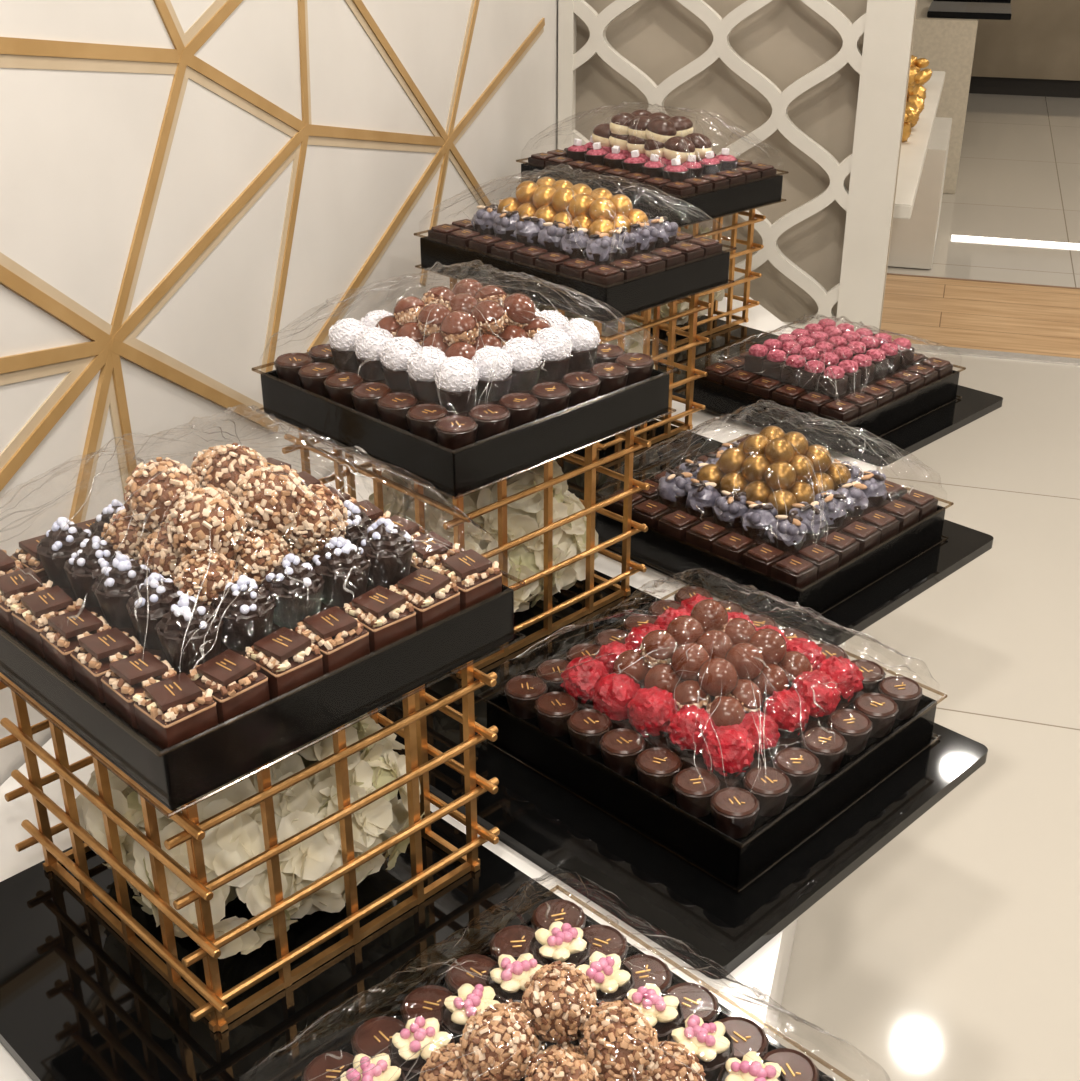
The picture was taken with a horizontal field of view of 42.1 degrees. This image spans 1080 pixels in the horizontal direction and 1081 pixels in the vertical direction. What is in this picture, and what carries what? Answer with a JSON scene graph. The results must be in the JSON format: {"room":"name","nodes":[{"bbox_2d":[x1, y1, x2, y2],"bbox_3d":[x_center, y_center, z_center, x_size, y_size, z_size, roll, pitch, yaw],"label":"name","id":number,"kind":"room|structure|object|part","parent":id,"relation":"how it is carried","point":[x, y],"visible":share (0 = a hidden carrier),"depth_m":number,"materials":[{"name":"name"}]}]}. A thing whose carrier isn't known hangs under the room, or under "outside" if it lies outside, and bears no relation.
{"room":"food shop","nodes":[
{"label":"food shop","id":0,"kind":"room"},
{"bbox_2d":[0,0,557,785],"bbox_3d":[0.466,-2.075,4.580,0.100,2.800,12.900,8,28,15],"label":"wall","id":1,"kind":"structure","parent":0,"point":[77,148],"depth_m":1.85,"materials":[{"name":"beige paint"}]},
{"bbox_2d":[0,0,544,523],"bbox_3d":[-0.303,-0.682,2.164,0.006,0.862,2.203,8,28,15],"label":"bands","id":2,"kind":"object","parent":1,"relation":"attached to","point":[108,349],"visible":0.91,"depth_m":1.72,"materials":[{"name":"gold metal"}]},
{"bbox_2d":[558,0,917,335],"bbox_3d":[0.438,-1.330,3.079,0.788,1.810,0.131,8,28,15],"label":"lattice screen","id":3,"kind":"object","parent":1,"relation":"attached to","point":[822,84],"visible":0.6,"depth_m":3.22,"materials":[{"name":"white metal"}]},
{"bbox_2d":[775,93,1079,1080],"bbox_3d":[2.920,-0.522,4.660,5.300,0.050,13.100,8,28,15],"label":"floor","id":4,"kind":"structure","parent":0,"point":[952,952],"depth_m":2.80,"materials":[{"name":"tile"}]},
{"bbox_2d":[0,296,879,1080],"bbox_3d":[-0.079,0.463,1.891,0.855,0.665,3.400,8,28,15],"label":"display table","id":5,"kind":"object","parent":4,"relation":"on","point":[766,970],"visible":0.1,"depth_m":1.47,"materials":[{"name":"white paint"}]},
{"bbox_2d":[0,790,834,1080],"bbox_3d":[-0.130,0.430,1.197,0.845,0.014,0.462,24,35,39],"label":"board","id":6,"kind":"object","parent":5,"relation":"on","point":[78,1002],"visible":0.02,"depth_m":1.25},
{"bbox_2d":[0,660,499,1032],"bbox_3d":[-0.275,0.207,1.332,0.350,0.262,0.350,24,35,39],"label":"metal stand","id":7,"kind":"object","parent":6,"relation":"on","point":[412,727],"visible":0.43,"depth_m":1.25,"materials":[{"name":"metal"}]},
{"bbox_2d":[0,406,513,810],"bbox_3d":[-0.275,0.005,1.231,0.372,0.190,0.372,-24,35,-39],"label":"tray","id":8,"kind":"object","parent":7,"relation":"on","point":[239,609],"visible":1,"depth_m":1.15,"materials":[{"name":"brown food"}]},
{"bbox_3d":[-0.275,0.005,1.231,0.365,0.189,0.365,24,35,39],"label":"clear lid","id":9,"kind":"part","parent":8,"relation":"part of","materials":[{"name":"clear plastic"}]},
{"bbox_2d":[75,713,424,958],"bbox_3d":[-0.275,0.223,1.340,0.283,0.221,0.283,-24,35,-39],"label":"hydrangea bouquet","id":10,"kind":"object","parent":6,"relation":"on","point":[238,839],"visible":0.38,"depth_m":1.25,"materials":[{"name":"white plant"}]},
{"bbox_2d":[241,869,865,1080],"bbox_3d":[0.016,0.404,1.030,0.372,0.181,0.372,-24,35,-39],"label":"tray","id":11,"kind":"object","parent":6,"relation":"on","point":[557,994],"visible":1,"depth_m":1.06,"materials":[{"name":"black plastic"}]},
{"bbox_2d":[377,570,987,978],"bbox_3d":[0.031,0.182,1.693,0.858,0.014,0.490,24,35,39],"label":"board","id":12,"kind":"object","parent":5,"relation":"on","point":[544,820],"visible":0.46,"depth_m":1.44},
{"bbox_2d":[282,426,650,678],"bbox_3d":[-0.094,-0.045,1.836,0.350,0.262,0.350,24,35,39],"label":"metal stand","id":13,"kind":"object","parent":12,"relation":"on","point":[590,465],"visible":0.31,"depth_m":1.76,"materials":[{"name":"metal"}]},
{"bbox_2d":[261,262,669,496],"bbox_3d":[-0.094,-0.240,1.738,0.378,0.174,0.378,-24,35,-39],"label":"tray","id":14,"kind":"object","parent":13,"relation":"on","point":[467,387],"visible":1,"depth_m":1.66,"materials":[{"name":"brown food"}]},
{"bbox_3d":[-0.094,-0.240,1.738,0.370,0.173,0.370,-24,35,-39],"label":"clear lid","id":15,"kind":"part","parent":14,"relation":"part of","materials":[{"name":"clear plastic"}]},
{"bbox_2d":[368,459,597,611],"bbox_3d":[-0.094,-0.029,1.844,0.283,0.220,0.283,-24,35,-39],"label":"hydrangea bouquet","id":16,"kind":"object","parent":12,"relation":"on","point":[525,515],"visible":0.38,"depth_m":1.77,"materials":[{"name":"white plant"}]},
{"bbox_2d":[487,568,936,886],"bbox_3d":[0.192,0.156,1.555,0.372,0.156,0.372,-24,35,-39],"label":"tray","id":17,"kind":"object","parent":12,"relation":"on","point":[726,736],"visible":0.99,"depth_m":1.49,"materials":[{"name":"brown food"}]},
{"bbox_3d":[0.192,0.155,1.554,0.364,0.155,0.364,-24,35,-39],"label":"clear lid","id":18,"kind":"part","parent":17,"relation":"part of","materials":[{"name":"clear plastic"}]},
{"bbox_2d":[553,419,992,645],"bbox_3d":[0.196,-0.080,2.216,0.925,0.014,0.410,24,35,39],"label":"board","id":19,"kind":"object","parent":5,"relation":"on","point":[959,545],"visible":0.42,"depth_m":2.00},
{"bbox_2d":[450,277,710,459],"bbox_3d":[0.055,-0.326,2.399,0.390,0.262,0.290,24,35,39],"label":"wire","id":20,"kind":"object","parent":19,"relation":"on","point":[667,420],"visible":0.14,"depth_m":2.34,"materials":[{"name":"metal"}]},
{"bbox_2d":[420,165,729,322],"bbox_3d":[0.053,-0.515,2.300,0.312,0.164,0.440,-24,35,-39],"label":"tray","id":21,"kind":"object","parent":20,"relation":"on","point":[594,244],"visible":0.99,"depth_m":2.22,"materials":[{"name":"black plastic"}]},
{"bbox_3d":[0.053,-0.515,2.299,0.304,0.163,0.432,-24,35,-39],"label":"clear lid","id":22,"kind":"part","parent":21,"relation":"part of","materials":[{"name":"clear plastic"}]},
{"bbox_2d":[533,301,654,368],"bbox_3d":[0.059,-0.311,2.401,0.310,0.227,0.223,24,35,39],"label":"hydrangea bouquet","id":23,"kind":"object","parent":19,"relation":"on","point":[631,345],"visible":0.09,"depth_m":2.33,"materials":[{"name":"white plant"}]},
{"bbox_2d":[596,402,945,625],"bbox_3d":[0.333,-0.082,2.002,0.372,0.181,0.372,-24,35,-39],"label":"tray","id":24,"kind":"object","parent":19,"relation":"on","point":[772,512],"visible":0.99,"depth_m":1.93,"materials":[{"name":"black plastic"}]},
{"bbox_3d":[0.333,-0.082,2.001,0.363,0.180,0.364,24,35,39],"label":"clear lid","id":25,"kind":"part","parent":24,"relation":"part of","materials":[{"name":"clear plastic"}]},
{"bbox_2d":[650,315,1002,466],"bbox_3d":[0.368,-0.342,2.740,0.960,0.014,0.404,24,35,39],"label":"board","id":26,"kind":"object","parent":5,"relation":"on","point":[969,405],"visible":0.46,"depth_m":2.53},
{"bbox_2d":[634,224,724,327],"bbox_3d":[0.233,-0.577,2.945,0.303,0.216,0.223,24,35,39],"label":"hydrangea bouquet","id":27,"kind":"object","parent":26,"relation":"on","point":[664,309],"visible":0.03,"depth_m":2.88,"materials":[{"name":"white plant"}]},
{"bbox_2d":[630,208,765,347],"bbox_3d":[0.231,-0.596,2.937,0.390,0.262,0.290,24,35,39],"label":"wire","id":28,"kind":"object","parent":26,"relation":"on","point":[716,233],"visible":0.15,"depth_m":2.88,"materials":[{"name":"metal"}]},
{"bbox_2d":[521,102,782,226],"bbox_3d":[0.222,-0.784,2.825,0.320,0.174,0.456,-23,34,-38],"label":"tray","id":29,"kind":"object","parent":28,"relation":"on","point":[641,147],"visible":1,"depth_m":2.75,"materials":[{"name":"black plastic"}]},
{"bbox_3d":[0.223,-0.784,2.825,0.312,0.173,0.450,-23,34,-38],"label":"clear lid","id":30,"kind":"part","parent":29,"relation":"part of","materials":[{"name":"clear plastic"}]},
{"bbox_2d":[693,314,959,452],"bbox_3d":[0.518,-0.311,2.515,0.378,0.132,0.336,-24,35,-39],"label":"tray","id":31,"kind":"object","parent":26,"relation":"on","point":[877,384],"visible":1,"depth_m":2.44,"materials":[{"name":"food"}]},
{"bbox_3d":[0.518,-0.311,2.514,0.328,0.131,0.371,24,35,39],"label":"clear lid","id":32,"kind":"part","parent":31,"relation":"part of","materials":[{"name":"clear plastic"}]},
{"bbox_2d":[888,55,951,269],"bbox_3d":[1.116,-1.499,4.769,0.537,1.600,3.200,8,28,15],"label":"pedestal","id":33,"kind":"object","parent":4,"relation":"on","point":[926,136],"visible":0.26,"depth_m":5.59,"materials":[{"name":"white metal"}]},
{"bbox_2d":[912,0,978,193],"bbox_3d":[2.165,-2.614,7.870,0.490,0.820,2.230,8,28,15],"label":"wall","id":34,"kind":"structure","parent":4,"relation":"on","point":[948,44],"depth_m":6.79,"materials":[{"name":"beige paint"}]},
{"bbox_2d":[887,273,1079,288],"bbox_3d":[3.179,-0.858,5.270,5.000,0.004,0.020,8,28,15],"label":"trim","id":35,"kind":"structure","parent":4,"relation":"on","point":[887,273],"depth_m":5.63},
{"bbox_2d":[911,344,1079,365],"bbox_3d":[2.917,-0.464,4.481,5.000,0.006,0.060,8,28,15],"label":"trim","id":36,"kind":"structure","parent":4,"relation":"on","point":[917,347],"depth_m":4.83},
{"bbox_2d":[951,235,1079,249],"bbox_3d":[3.803,-1.092,5.739,4.100,0.004,0.100,8,28,15],"label":"trim","id":37,"kind":"structure","parent":4,"relation":"on","point":[976,239],"depth_m":6.18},
{"bbox_2d":[969,0,1079,97],"bbox_3d":[4.975,-3.527,9.339,4.140,1.140,0.730,8,28,15],"label":"wall","id":38,"kind":"structure","parent":4,"relation":"on","point":[1035,52],"depth_m":9.58,"materials":[{"name":"paint"}]},
{"bbox_3d":[4.987,-3.088,9.602,4.100,0.120,0.650,8,28,15],"label":"kick plate","id":39,"kind":"part","parent":38,"relation":"part of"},
{"bbox_2d":[927,0,1011,19],"bbox_3d":[2.333,-2.933,7.556,0.390,0.029,1.900,8,28,15],"label":"serving tray","id":40,"kind":"object","parent":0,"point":[962,9],"visible":1,"depth_m":6.85,"materials":[{"name":"black plastic"}]},
{"bbox_2d":[933,0,1010,2],"bbox_3d":[2.333,-2.933,7.556,0.390,0.029,0.500,8,28,15],"label":"tray","id":41,"kind":"object","parent":40,"relation":"on","point":[985,1],"depth_m":7.33,"materials":[{"name":"black plastic"}]},
{"bbox_2d":[880,275,1079,357],"bbox_3d":[3.051,-0.664,4.885,5.000,0.002,0.880,8,28,15],"label":"floor","id":42,"kind":"structure","parent":0,"point":[1026,319],"depth_m":5.23,"materials":[{"name":"brown wood"}]}
]}

